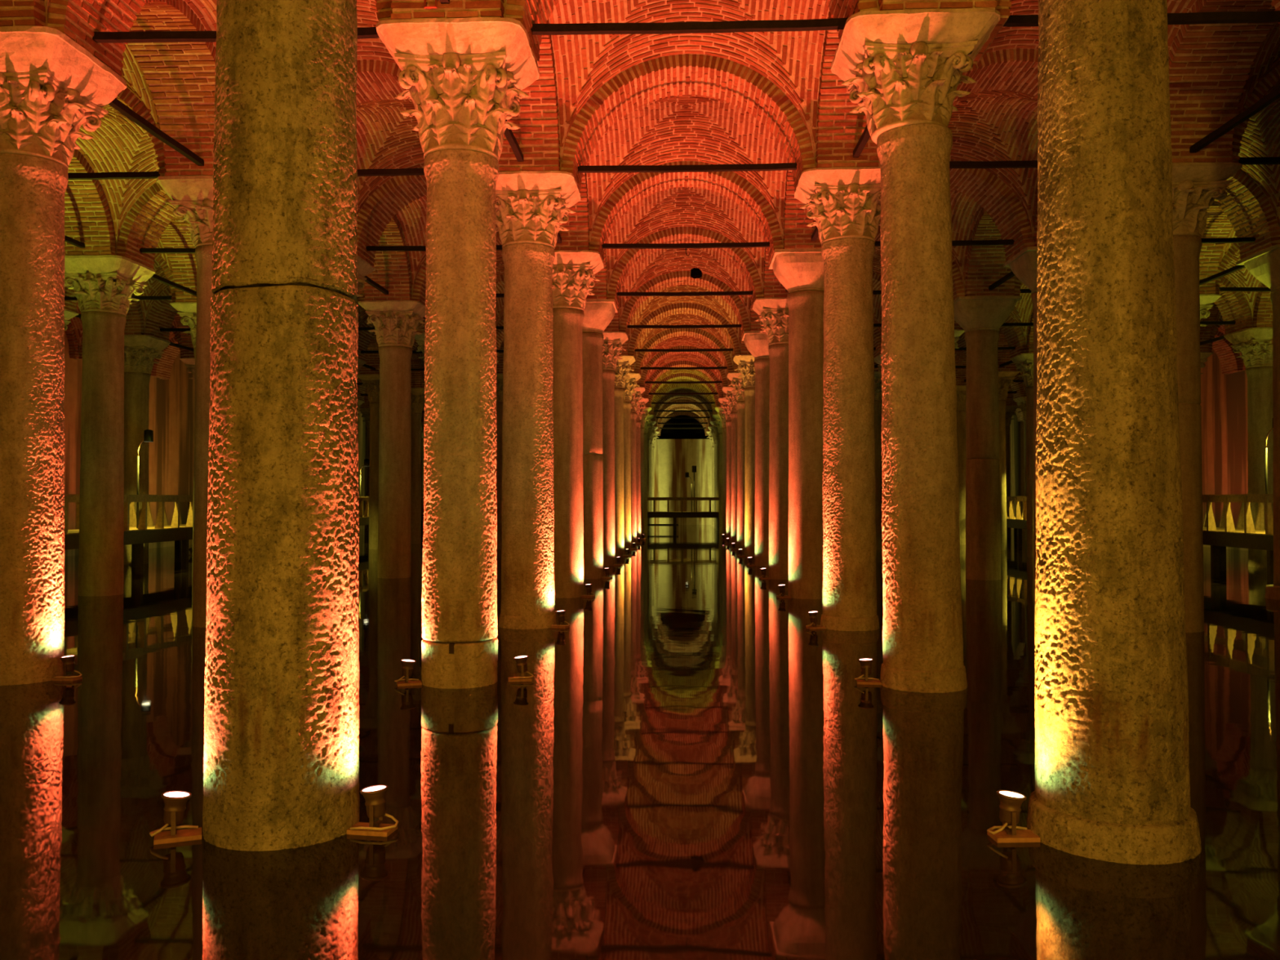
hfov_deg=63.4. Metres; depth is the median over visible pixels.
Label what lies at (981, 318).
column
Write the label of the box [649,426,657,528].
column
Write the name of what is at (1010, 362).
rod
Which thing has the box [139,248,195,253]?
rod
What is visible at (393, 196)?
ceiling
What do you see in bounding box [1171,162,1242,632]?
column
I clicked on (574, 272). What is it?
column
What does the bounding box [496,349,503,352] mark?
rod
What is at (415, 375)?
ceiling
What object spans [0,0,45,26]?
ceiling
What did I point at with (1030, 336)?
ceiling
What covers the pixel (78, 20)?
ceiling
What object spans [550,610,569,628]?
floodlight
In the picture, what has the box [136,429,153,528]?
lamp
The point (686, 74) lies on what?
arch
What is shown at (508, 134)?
rod
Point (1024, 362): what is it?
column
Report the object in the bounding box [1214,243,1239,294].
ceiling
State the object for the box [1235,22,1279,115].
vault
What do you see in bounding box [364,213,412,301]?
ceiling
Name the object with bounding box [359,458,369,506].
lamp
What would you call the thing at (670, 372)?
vault
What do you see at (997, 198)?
ceiling
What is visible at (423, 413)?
ceiling
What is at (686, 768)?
water
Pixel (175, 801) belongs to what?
floodlight
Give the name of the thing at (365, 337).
ceiling
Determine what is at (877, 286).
ceiling
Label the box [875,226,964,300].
ceiling
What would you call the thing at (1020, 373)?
vault
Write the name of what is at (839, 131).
arch
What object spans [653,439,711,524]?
wall
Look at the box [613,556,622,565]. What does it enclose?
floodlight
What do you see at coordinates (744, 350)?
ceiling
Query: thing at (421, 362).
vault
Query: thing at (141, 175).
rod
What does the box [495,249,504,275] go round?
vault
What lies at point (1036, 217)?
ceiling
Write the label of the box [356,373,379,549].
column
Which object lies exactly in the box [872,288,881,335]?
vault
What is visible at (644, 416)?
column
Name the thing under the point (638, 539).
floodlight
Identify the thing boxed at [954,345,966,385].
ceiling
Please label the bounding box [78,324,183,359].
ceiling
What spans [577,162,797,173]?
rod
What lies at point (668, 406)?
ceiling
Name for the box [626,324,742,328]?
rod
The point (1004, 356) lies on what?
ceiling
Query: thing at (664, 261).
vault
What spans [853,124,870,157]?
rod
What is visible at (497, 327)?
rod
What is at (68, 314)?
column
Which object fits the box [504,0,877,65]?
arch
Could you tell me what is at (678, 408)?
ceiling
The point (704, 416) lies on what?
rod
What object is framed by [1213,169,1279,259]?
ceiling
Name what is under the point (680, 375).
ceiling
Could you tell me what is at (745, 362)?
column
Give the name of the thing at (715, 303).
vault
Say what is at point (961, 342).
ceiling
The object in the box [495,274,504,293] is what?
ceiling
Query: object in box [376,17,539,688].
column
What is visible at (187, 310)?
column
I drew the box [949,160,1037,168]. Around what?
rod
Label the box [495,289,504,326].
vault
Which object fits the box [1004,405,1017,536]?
column
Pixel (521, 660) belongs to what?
floodlight
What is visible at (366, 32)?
rod
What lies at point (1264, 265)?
column
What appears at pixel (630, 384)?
column
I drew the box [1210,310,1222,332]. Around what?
vault
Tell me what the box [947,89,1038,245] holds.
vault
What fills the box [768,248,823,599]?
column
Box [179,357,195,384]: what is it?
column
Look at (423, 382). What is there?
ceiling
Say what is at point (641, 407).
column
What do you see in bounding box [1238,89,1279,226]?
vault
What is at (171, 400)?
wall
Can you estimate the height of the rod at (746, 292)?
0.125 m
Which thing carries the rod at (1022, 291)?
attached to the ceiling at (1017, 284)
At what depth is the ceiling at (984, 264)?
24.63 m
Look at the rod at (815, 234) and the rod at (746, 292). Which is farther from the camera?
the rod at (746, 292)
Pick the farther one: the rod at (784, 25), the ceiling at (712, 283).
the ceiling at (712, 283)
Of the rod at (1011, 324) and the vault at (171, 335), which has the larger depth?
the vault at (171, 335)
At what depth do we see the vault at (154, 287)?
30.48 m
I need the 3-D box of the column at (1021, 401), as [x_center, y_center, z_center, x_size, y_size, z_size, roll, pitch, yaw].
[18.804,-0.285,49.543,1.565,7.311,1.562,0,-1,2]
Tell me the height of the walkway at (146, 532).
2.570 m
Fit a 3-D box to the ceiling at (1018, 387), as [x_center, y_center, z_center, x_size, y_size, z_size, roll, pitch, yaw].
[16.440,-4.857,49.724,3.684,1.860,1.135,0,-1,2]
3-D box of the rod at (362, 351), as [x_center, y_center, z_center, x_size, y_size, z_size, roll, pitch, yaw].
[-8.111,-4.458,35.988,3.393,0.125,0.120,0,-1,2]
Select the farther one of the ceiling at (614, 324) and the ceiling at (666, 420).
the ceiling at (666, 420)
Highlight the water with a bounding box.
[0,524,1279,959]
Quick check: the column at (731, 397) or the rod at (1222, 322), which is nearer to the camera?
the rod at (1222, 322)
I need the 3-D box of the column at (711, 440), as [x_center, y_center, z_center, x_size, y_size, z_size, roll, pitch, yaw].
[5.552,0.179,74.591,1.565,7.311,1.562,0,-1,2]
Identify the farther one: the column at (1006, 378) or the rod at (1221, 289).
the column at (1006, 378)
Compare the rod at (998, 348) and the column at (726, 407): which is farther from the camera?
the column at (726, 407)
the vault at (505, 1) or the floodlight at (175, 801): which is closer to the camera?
the floodlight at (175, 801)
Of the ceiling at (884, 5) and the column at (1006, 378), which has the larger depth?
the column at (1006, 378)
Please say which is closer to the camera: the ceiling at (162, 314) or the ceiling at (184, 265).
the ceiling at (184, 265)
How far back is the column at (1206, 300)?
24.71 m
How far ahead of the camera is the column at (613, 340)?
30.40 m
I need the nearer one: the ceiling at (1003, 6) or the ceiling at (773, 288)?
the ceiling at (1003, 6)
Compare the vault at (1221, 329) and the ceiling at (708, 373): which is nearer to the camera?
the vault at (1221, 329)
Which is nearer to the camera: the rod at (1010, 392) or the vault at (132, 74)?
the vault at (132, 74)
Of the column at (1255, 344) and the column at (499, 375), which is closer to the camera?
the column at (1255, 344)
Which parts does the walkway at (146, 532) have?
handrail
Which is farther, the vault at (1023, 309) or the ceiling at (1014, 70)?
the vault at (1023, 309)
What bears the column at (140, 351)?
on the water
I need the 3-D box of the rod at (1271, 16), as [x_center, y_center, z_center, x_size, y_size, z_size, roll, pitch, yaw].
[5.406,-4.872,10.928,3.510,0.125,0.120,0,-1,2]
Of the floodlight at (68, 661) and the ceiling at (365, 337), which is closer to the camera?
the floodlight at (68, 661)
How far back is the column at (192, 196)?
15.87 m
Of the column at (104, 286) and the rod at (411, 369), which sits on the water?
the column at (104, 286)
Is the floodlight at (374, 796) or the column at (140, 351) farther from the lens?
the column at (140, 351)
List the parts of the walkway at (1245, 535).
handrail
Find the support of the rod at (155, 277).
attached to the ceiling at (184, 265)
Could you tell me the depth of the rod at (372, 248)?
21.11 m
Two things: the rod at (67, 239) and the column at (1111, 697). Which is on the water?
the column at (1111, 697)
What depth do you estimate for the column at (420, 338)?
30.45 m
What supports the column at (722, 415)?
on the water
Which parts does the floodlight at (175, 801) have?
plate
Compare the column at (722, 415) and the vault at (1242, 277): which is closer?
the vault at (1242, 277)
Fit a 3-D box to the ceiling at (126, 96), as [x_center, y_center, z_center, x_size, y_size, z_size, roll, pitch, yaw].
[-8.897,-5.473,16.420,3.661,1.860,1.135,0,-1,2]
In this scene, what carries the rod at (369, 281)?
attached to the ceiling at (392, 273)
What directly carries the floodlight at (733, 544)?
on the water
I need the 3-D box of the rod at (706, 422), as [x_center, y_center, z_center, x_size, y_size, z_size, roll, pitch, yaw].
[2.893,-3.832,69.868,3.610,0.125,0.120,0,-1,2]
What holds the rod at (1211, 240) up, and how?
attached to the ceiling at (1251, 213)
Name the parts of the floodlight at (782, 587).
plate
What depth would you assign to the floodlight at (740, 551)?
35.19 m
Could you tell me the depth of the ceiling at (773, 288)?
24.95 m
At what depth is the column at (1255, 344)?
29.69 m
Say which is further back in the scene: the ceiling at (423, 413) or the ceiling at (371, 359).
the ceiling at (423, 413)
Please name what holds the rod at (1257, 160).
attached to the ceiling at (1271, 81)
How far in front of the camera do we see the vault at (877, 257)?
29.38 m
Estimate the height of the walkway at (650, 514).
2.570 m
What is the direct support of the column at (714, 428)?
on the water
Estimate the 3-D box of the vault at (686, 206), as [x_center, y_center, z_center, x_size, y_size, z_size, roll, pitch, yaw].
[1.024,-5.517,23.378,3.828,2.205,3.803,0,-1,2]
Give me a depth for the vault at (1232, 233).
24.41 m
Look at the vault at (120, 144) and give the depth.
19.92 m
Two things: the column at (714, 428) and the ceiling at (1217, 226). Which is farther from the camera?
the column at (714, 428)
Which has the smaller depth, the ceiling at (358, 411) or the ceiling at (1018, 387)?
the ceiling at (1018, 387)
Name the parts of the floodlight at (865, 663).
plate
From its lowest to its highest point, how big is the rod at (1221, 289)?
0.125 m
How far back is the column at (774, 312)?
25.31 m
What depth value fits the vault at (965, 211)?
24.17 m
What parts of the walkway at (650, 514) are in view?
handrail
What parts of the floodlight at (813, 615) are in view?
plate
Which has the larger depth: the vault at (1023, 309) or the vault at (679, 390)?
the vault at (679, 390)
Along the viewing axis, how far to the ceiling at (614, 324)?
30.02 m
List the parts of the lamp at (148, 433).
lamp shade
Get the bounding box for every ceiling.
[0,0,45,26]
[46,0,392,76]
[64,149,115,255]
[64,253,176,312]
[65,319,79,359]
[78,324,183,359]
[106,87,166,176]
[115,182,177,268]
[124,293,144,334]
[127,0,215,176]
[144,285,178,341]
[150,336,180,379]
[160,215,197,302]
[174,312,194,357]
[355,59,413,105]
[356,166,426,266]
[356,377,366,401]
[357,319,375,361]
[357,410,361,423]
[358,288,364,301]
[360,334,379,373]
[360,389,369,408]
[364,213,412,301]
[391,0,504,19]
[410,348,422,387]
[412,231,502,305]
[412,339,418,351]
[415,316,425,333]
[421,404,424,421]
[422,373,424,387]
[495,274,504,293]
[496,318,503,360]
[496,339,503,373]
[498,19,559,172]
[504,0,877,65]
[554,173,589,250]
[586,248,607,299]
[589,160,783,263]
[603,300,619,331]
[607,226,763,307]
[618,340,627,355]
[619,270,750,337]
[627,302,740,359]
[629,362,634,373]
[634,328,733,374]
[640,345,727,387]
[644,360,723,398]
[647,373,719,407]
[649,383,716,414]
[652,391,713,422]
[654,400,711,426]
[656,406,709,431]
[657,412,708,435]
[733,361,738,372]
[740,337,751,354]
[750,296,764,331]
[763,240,788,297]
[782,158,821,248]
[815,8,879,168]
[872,271,881,290]
[873,322,881,357]
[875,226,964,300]
[877,0,996,10]
[949,158,1033,262]
[954,48,1038,99]
[954,320,959,328]
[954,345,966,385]
[955,333,966,356]
[964,207,1015,296]
[973,0,1279,63]
[997,328,1015,370]
[1000,315,1026,357]
[1005,385,1017,405]
[1009,374,1025,399]
[1013,276,1021,296]
[1015,408,1023,421]
[1026,310,1033,352]
[1033,204,1037,246]
[1168,0,1275,163]
[1199,205,1233,294]
[1200,302,1218,351]
[1208,316,1223,351]
[1211,330,1242,373]
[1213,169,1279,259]
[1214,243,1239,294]
[1214,276,1253,334]
[1231,64,1279,163]
[1253,283,1272,327]
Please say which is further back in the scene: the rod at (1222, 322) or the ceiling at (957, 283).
the rod at (1222, 322)
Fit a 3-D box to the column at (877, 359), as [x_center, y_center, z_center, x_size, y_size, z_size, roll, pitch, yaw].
[8.802,-0.550,35.235,1.565,7.311,1.562,0,-1,2]
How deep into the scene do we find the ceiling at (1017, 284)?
24.93 m
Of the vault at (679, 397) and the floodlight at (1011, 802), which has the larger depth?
the vault at (679, 397)
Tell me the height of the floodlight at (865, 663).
0.262 m
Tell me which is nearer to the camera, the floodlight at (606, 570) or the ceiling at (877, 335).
the floodlight at (606, 570)
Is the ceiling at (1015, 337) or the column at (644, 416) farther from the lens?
the column at (644, 416)
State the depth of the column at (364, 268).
21.35 m
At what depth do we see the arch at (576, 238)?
20.19 m
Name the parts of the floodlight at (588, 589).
plate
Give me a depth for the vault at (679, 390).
64.19 m
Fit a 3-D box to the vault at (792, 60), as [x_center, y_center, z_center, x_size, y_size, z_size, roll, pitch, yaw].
[0.631,-5.697,13.588,3.827,2.203,3.802,0,-1,2]
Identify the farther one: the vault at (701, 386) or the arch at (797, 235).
the vault at (701, 386)
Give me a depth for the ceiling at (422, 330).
30.25 m
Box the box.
[692,466,696,511]
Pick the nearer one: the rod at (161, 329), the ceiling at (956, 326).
the ceiling at (956, 326)
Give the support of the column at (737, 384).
on the water
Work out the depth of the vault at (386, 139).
19.63 m
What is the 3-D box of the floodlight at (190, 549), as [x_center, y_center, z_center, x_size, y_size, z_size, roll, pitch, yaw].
[-15.620,2.487,36.161,0.290,0.278,0.164,0,-1,2]
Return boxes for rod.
[64,235,84,248]
[64,295,172,300]
[67,171,159,180]
[92,26,379,43]
[107,97,204,165]
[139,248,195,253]
[151,274,196,296]
[160,328,191,331]
[168,342,193,351]
[357,168,424,176]
[358,327,375,330]
[360,350,422,353]
[362,364,375,370]
[364,275,388,294]
[365,244,502,251]
[410,368,424,370]
[439,0,449,4]
[495,293,504,297]
[495,326,503,329]
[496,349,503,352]
[503,119,523,161]
[530,17,848,35]
[556,231,561,243]
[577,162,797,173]
[601,241,769,248]
[617,290,753,296]
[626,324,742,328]
[635,348,733,351]
[640,366,727,369]
[644,381,722,383]
[648,392,718,395]
[651,401,715,404]
[653,409,711,412]
[656,416,710,418]
[657,422,707,424]
[659,427,706,429]
[811,226,818,240]
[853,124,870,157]
[872,290,881,294]
[873,323,881,327]
[875,239,1014,246]
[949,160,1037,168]
[955,346,1015,350]
[955,365,965,368]
[988,271,1014,289]
[999,360,1013,367]
[1001,322,1033,326]
[1002,10,1279,26]
[1007,391,1017,393]
[1013,379,1023,382]
[1019,288,1031,293]
[1189,86,1279,152]
[1199,265,1245,285]
[1200,320,1235,324]
[1200,335,1225,345]
[1201,236,1255,243]
[1218,287,1271,291]
[1238,156,1279,164]
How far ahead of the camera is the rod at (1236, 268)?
23.12 m
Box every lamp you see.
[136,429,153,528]
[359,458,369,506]
[684,472,692,511]
[1264,422,1273,493]
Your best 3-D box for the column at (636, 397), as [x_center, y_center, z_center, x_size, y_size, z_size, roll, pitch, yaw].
[-0.551,-0.361,45.417,1.565,7.311,1.562,0,-1,2]
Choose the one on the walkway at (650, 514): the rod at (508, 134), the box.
the box
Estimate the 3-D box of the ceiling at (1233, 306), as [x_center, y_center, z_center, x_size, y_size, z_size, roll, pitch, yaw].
[15.653,-5.219,30.143,3.684,1.860,1.135,0,-1,2]
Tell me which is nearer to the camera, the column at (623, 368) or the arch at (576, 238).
the arch at (576, 238)
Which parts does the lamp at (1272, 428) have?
arm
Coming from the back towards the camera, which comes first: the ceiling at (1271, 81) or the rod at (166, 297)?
the rod at (166, 297)
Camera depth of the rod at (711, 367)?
40.46 m
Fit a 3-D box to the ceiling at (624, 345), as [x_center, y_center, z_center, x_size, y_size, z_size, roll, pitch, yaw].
[-1.045,-5.162,33.264,1.135,1.860,3.880,0,-1,2]
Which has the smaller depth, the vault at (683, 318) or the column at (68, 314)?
the column at (68, 314)
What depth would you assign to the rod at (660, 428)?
74.73 m
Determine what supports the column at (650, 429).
on the water
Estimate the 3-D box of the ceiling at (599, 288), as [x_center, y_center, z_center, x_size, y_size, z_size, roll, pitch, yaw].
[-1.438,-5.343,23.474,1.135,1.860,3.880,0,-1,2]
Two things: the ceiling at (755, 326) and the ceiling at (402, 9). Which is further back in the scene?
the ceiling at (755, 326)
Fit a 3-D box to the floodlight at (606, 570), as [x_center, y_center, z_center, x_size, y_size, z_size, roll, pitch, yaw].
[-0.813,2.298,25.565,0.277,0.265,0.164,0,-1,22]
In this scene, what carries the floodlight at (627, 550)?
on the water
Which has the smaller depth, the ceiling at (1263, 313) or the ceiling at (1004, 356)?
the ceiling at (1263, 313)
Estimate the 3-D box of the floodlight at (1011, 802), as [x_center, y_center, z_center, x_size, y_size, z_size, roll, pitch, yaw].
[2.140,1.935,5.978,0.277,0.265,0.164,0,-1,-3]
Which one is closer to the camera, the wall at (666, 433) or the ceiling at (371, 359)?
the ceiling at (371, 359)
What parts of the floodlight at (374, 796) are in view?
plate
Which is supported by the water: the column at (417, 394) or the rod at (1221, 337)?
the column at (417, 394)
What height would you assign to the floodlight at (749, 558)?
0.265 m
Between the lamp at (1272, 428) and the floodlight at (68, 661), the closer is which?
the floodlight at (68, 661)
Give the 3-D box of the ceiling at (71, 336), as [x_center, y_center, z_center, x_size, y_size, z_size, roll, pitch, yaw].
[-20.056,-5.147,34.028,1.135,1.860,3.880,0,-1,2]
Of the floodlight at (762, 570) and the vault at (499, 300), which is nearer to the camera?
the floodlight at (762, 570)
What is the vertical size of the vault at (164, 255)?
2.205 m
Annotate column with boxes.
[0,26,126,685]
[64,254,155,596]
[64,309,78,330]
[124,334,170,564]
[156,175,213,627]
[169,302,196,577]
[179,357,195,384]
[202,0,359,851]
[356,254,375,297]
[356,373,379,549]
[357,358,366,379]
[357,399,364,414]
[358,300,425,578]
[360,408,369,535]
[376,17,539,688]
[410,387,424,543]
[414,333,424,360]
[421,421,424,504]
[495,170,581,629]
[496,373,502,549]
[551,250,604,598]
[582,298,617,578]
[601,331,628,565]
[613,355,635,556]
[623,373,640,549]
[630,386,644,544]
[635,397,648,539]
[640,406,651,536]
[644,414,653,533]
[647,421,656,530]
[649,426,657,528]
[652,431,659,526]
[706,431,714,526]
[707,426,716,528]
[710,420,719,530]
[712,414,722,533]
[715,406,726,536]
[718,397,731,539]
[722,386,737,544]
[727,372,745,550]
[733,354,755,556]
[741,330,769,566]
[752,297,788,579]
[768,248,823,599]
[794,166,880,631]
[831,8,1000,693]
[873,354,881,377]
[874,371,882,550]
[953,296,1022,580]
[954,328,964,355]
[955,385,967,544]
[998,370,1019,550]
[1003,246,1037,597]
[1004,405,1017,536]
[1009,352,1033,557]
[1013,396,1026,540]
[1026,0,1201,864]
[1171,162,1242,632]
[1200,293,1221,326]
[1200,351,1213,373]
[1223,327,1273,568]
[1235,244,1279,599]
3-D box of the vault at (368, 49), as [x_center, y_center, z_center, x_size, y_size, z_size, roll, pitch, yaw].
[-4.237,-5.694,13.783,3.717,2.205,3.803,0,-1,2]
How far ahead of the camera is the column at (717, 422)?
59.67 m
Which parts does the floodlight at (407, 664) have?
plate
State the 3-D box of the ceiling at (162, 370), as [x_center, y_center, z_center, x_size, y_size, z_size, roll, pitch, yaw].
[-17.312,-5.013,41.273,3.876,1.860,1.135,0,-1,2]
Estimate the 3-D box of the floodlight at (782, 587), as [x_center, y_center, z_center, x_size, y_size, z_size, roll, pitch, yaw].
[2.835,2.205,20.553,0.277,0.265,0.164,0,-1,-14]
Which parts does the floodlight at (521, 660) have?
plate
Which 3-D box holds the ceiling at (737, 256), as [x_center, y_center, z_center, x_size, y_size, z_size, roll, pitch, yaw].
[1.123,-5.299,25.824,3.907,1.860,1.135,0,-1,2]
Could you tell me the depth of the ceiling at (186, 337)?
35.41 m
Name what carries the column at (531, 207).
on the water
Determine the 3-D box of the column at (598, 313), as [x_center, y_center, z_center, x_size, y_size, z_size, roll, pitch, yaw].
[-1.339,-0.720,25.837,1.480,7.304,1.480,0,-1,2]
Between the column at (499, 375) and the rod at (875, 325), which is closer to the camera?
the rod at (875, 325)
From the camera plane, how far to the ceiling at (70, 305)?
25.80 m
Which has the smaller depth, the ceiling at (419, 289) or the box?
the ceiling at (419, 289)
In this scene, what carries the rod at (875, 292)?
attached to the ceiling at (957, 283)
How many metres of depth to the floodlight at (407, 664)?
10.88 m
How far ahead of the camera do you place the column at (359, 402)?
51.13 m
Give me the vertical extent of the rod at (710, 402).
0.125 m
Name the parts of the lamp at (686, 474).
lamp shade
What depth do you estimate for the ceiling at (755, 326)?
29.85 m
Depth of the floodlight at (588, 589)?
20.62 m
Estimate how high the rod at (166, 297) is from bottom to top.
0.125 m
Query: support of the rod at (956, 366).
attached to the ceiling at (961, 342)
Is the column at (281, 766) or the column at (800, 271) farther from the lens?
the column at (800, 271)
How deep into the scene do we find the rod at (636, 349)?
35.56 m
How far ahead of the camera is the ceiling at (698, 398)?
64.49 m
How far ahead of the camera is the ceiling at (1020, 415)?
64.13 m
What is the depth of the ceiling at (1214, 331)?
34.35 m
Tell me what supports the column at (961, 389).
on the water
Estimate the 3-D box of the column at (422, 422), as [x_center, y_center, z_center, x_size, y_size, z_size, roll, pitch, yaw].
[-13.879,0.012,65.565,1.565,7.311,1.562,0,-1,2]
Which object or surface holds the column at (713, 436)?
on the water
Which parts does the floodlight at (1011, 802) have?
plate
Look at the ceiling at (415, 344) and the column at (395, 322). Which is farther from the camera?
the ceiling at (415, 344)
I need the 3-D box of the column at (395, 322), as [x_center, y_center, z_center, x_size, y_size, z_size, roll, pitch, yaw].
[-6.150,-0.720,26.029,1.565,7.311,1.562,0,-1,2]
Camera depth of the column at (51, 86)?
11.04 m
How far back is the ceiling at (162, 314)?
31.04 m
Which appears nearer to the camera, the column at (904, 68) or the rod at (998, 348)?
the column at (904, 68)
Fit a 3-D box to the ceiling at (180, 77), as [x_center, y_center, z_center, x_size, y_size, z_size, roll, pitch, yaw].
[-6.644,-5.520,13.877,1.135,1.860,3.880,0,-1,2]
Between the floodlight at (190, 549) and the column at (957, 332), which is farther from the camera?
the floodlight at (190, 549)
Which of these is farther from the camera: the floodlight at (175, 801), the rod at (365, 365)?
the rod at (365, 365)
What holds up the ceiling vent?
in the ceiling at (712, 283)
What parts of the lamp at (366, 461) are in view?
lamp shade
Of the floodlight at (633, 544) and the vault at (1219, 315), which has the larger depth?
the floodlight at (633, 544)
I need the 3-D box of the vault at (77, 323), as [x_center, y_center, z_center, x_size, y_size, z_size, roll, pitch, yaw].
[-17.607,-5.322,33.933,3.801,2.205,3.803,0,-1,2]
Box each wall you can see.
[63,330,367,556]
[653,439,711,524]
[656,415,709,439]
[1008,348,1248,551]
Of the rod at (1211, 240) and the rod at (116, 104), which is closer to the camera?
the rod at (116, 104)
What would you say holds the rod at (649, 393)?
attached to the ceiling at (708, 373)
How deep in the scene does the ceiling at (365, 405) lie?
55.09 m
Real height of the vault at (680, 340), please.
2.205 m
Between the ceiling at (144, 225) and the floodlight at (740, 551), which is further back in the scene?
the floodlight at (740, 551)
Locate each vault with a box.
[44,0,49,26]
[70,301,182,356]
[75,105,159,250]
[120,44,164,143]
[137,258,168,333]
[151,331,174,372]
[156,240,174,279]
[182,0,396,63]
[355,99,424,214]
[355,290,368,327]
[395,195,497,298]
[416,345,424,386]
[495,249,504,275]
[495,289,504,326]
[503,0,879,17]
[548,0,830,170]
[586,94,787,248]
[605,186,764,296]
[618,248,751,329]
[627,284,741,353]
[634,313,733,371]
[639,335,728,385]
[643,353,723,395]
[647,369,719,405]
[649,378,716,413]
[652,388,714,419]
[657,396,711,425]
[658,404,706,420]
[662,409,703,422]
[872,246,880,274]
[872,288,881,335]
[880,188,982,293]
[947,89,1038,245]
[985,0,1196,55]
[1009,283,1033,349]
[1017,372,1025,395]
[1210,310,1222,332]
[1216,227,1237,271]
[1217,324,1243,370]
[1223,248,1262,324]
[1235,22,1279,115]
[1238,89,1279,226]
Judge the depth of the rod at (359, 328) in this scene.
31.05 m
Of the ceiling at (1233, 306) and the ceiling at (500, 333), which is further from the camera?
the ceiling at (500, 333)
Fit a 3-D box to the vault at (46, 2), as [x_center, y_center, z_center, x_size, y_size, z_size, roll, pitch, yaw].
[-4.434,-5.785,8.888,3.717,2.205,3.803,0,-1,2]
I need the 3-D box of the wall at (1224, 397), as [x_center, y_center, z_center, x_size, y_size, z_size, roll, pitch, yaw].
[23.136,-1.900,32.233,0.950,9.900,93.100,0,-1,2]
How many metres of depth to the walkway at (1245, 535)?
25.38 m
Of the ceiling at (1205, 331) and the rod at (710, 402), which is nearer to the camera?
the ceiling at (1205, 331)
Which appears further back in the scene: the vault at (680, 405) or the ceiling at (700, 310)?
the vault at (680, 405)
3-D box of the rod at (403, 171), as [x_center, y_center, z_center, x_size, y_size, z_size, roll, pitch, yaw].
[-4.138,-4.824,16.216,3.499,0.125,0.120,0,-1,2]
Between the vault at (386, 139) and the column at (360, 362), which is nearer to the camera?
the vault at (386, 139)
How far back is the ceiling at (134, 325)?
30.57 m
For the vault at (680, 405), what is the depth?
74.04 m
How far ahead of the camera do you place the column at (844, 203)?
15.52 m
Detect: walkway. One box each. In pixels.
[64,493,423,574]
[647,497,719,530]
[1006,493,1273,584]
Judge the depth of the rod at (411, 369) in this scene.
40.87 m
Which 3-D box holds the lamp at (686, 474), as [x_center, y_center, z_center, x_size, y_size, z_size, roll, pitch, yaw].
[3.012,0.745,64.178,0.428,2.448,0.236,0,-1,2]
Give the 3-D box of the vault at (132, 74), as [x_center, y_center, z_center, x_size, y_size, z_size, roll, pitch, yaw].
[-8.996,-5.691,13.974,3.611,2.205,3.803,0,-1,2]
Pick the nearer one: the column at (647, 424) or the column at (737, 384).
the column at (737, 384)
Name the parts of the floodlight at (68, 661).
plate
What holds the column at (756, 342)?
on the water
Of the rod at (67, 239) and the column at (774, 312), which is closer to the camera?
the rod at (67, 239)
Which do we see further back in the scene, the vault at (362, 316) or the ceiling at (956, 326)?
the vault at (362, 316)
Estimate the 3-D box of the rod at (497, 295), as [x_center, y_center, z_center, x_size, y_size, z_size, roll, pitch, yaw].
[-3.745,-4.643,26.006,3.499,0.125,0.120,0,-1,2]
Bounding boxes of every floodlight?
[51,654,82,681]
[149,790,201,844]
[188,547,192,555]
[346,784,398,836]
[394,659,422,686]
[508,655,533,681]
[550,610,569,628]
[580,583,595,597]
[600,568,612,578]
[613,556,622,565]
[622,548,631,556]
[630,542,637,549]
[635,537,641,544]
[724,537,731,544]
[730,542,737,549]
[737,548,746,556]
[746,556,755,566]
[759,568,770,578]
[776,584,791,598]
[805,610,825,629]
[854,657,881,684]
[986,790,1040,843]
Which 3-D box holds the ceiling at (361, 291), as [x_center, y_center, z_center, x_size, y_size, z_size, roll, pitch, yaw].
[-8.504,-5.292,26.210,3.661,1.860,1.135,0,-1,2]
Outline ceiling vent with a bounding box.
[690,267,702,278]
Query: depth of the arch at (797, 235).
20.02 m
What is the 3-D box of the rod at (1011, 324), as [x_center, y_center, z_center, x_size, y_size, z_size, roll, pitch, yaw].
[10.947,-4.563,30.319,3.373,0.125,0.120,0,-1,2]
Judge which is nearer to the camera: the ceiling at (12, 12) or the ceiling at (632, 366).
the ceiling at (12, 12)
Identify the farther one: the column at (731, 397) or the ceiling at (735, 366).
the column at (731, 397)
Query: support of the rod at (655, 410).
attached to the ceiling at (669, 388)
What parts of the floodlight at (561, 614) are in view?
plate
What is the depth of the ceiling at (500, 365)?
39.97 m
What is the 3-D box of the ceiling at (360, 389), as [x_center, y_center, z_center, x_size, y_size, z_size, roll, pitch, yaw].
[-12.172,-4.836,50.873,3.536,1.860,1.135,0,-1,2]
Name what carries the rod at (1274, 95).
attached to the ceiling at (1210, 64)
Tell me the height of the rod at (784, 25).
0.125 m
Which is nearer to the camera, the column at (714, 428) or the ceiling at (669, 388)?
the ceiling at (669, 388)
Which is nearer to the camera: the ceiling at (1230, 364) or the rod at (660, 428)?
the ceiling at (1230, 364)
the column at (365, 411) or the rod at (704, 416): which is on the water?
the column at (365, 411)
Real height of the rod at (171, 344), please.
0.123 m
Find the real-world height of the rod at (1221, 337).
0.123 m
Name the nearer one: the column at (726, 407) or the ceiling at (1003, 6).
the ceiling at (1003, 6)

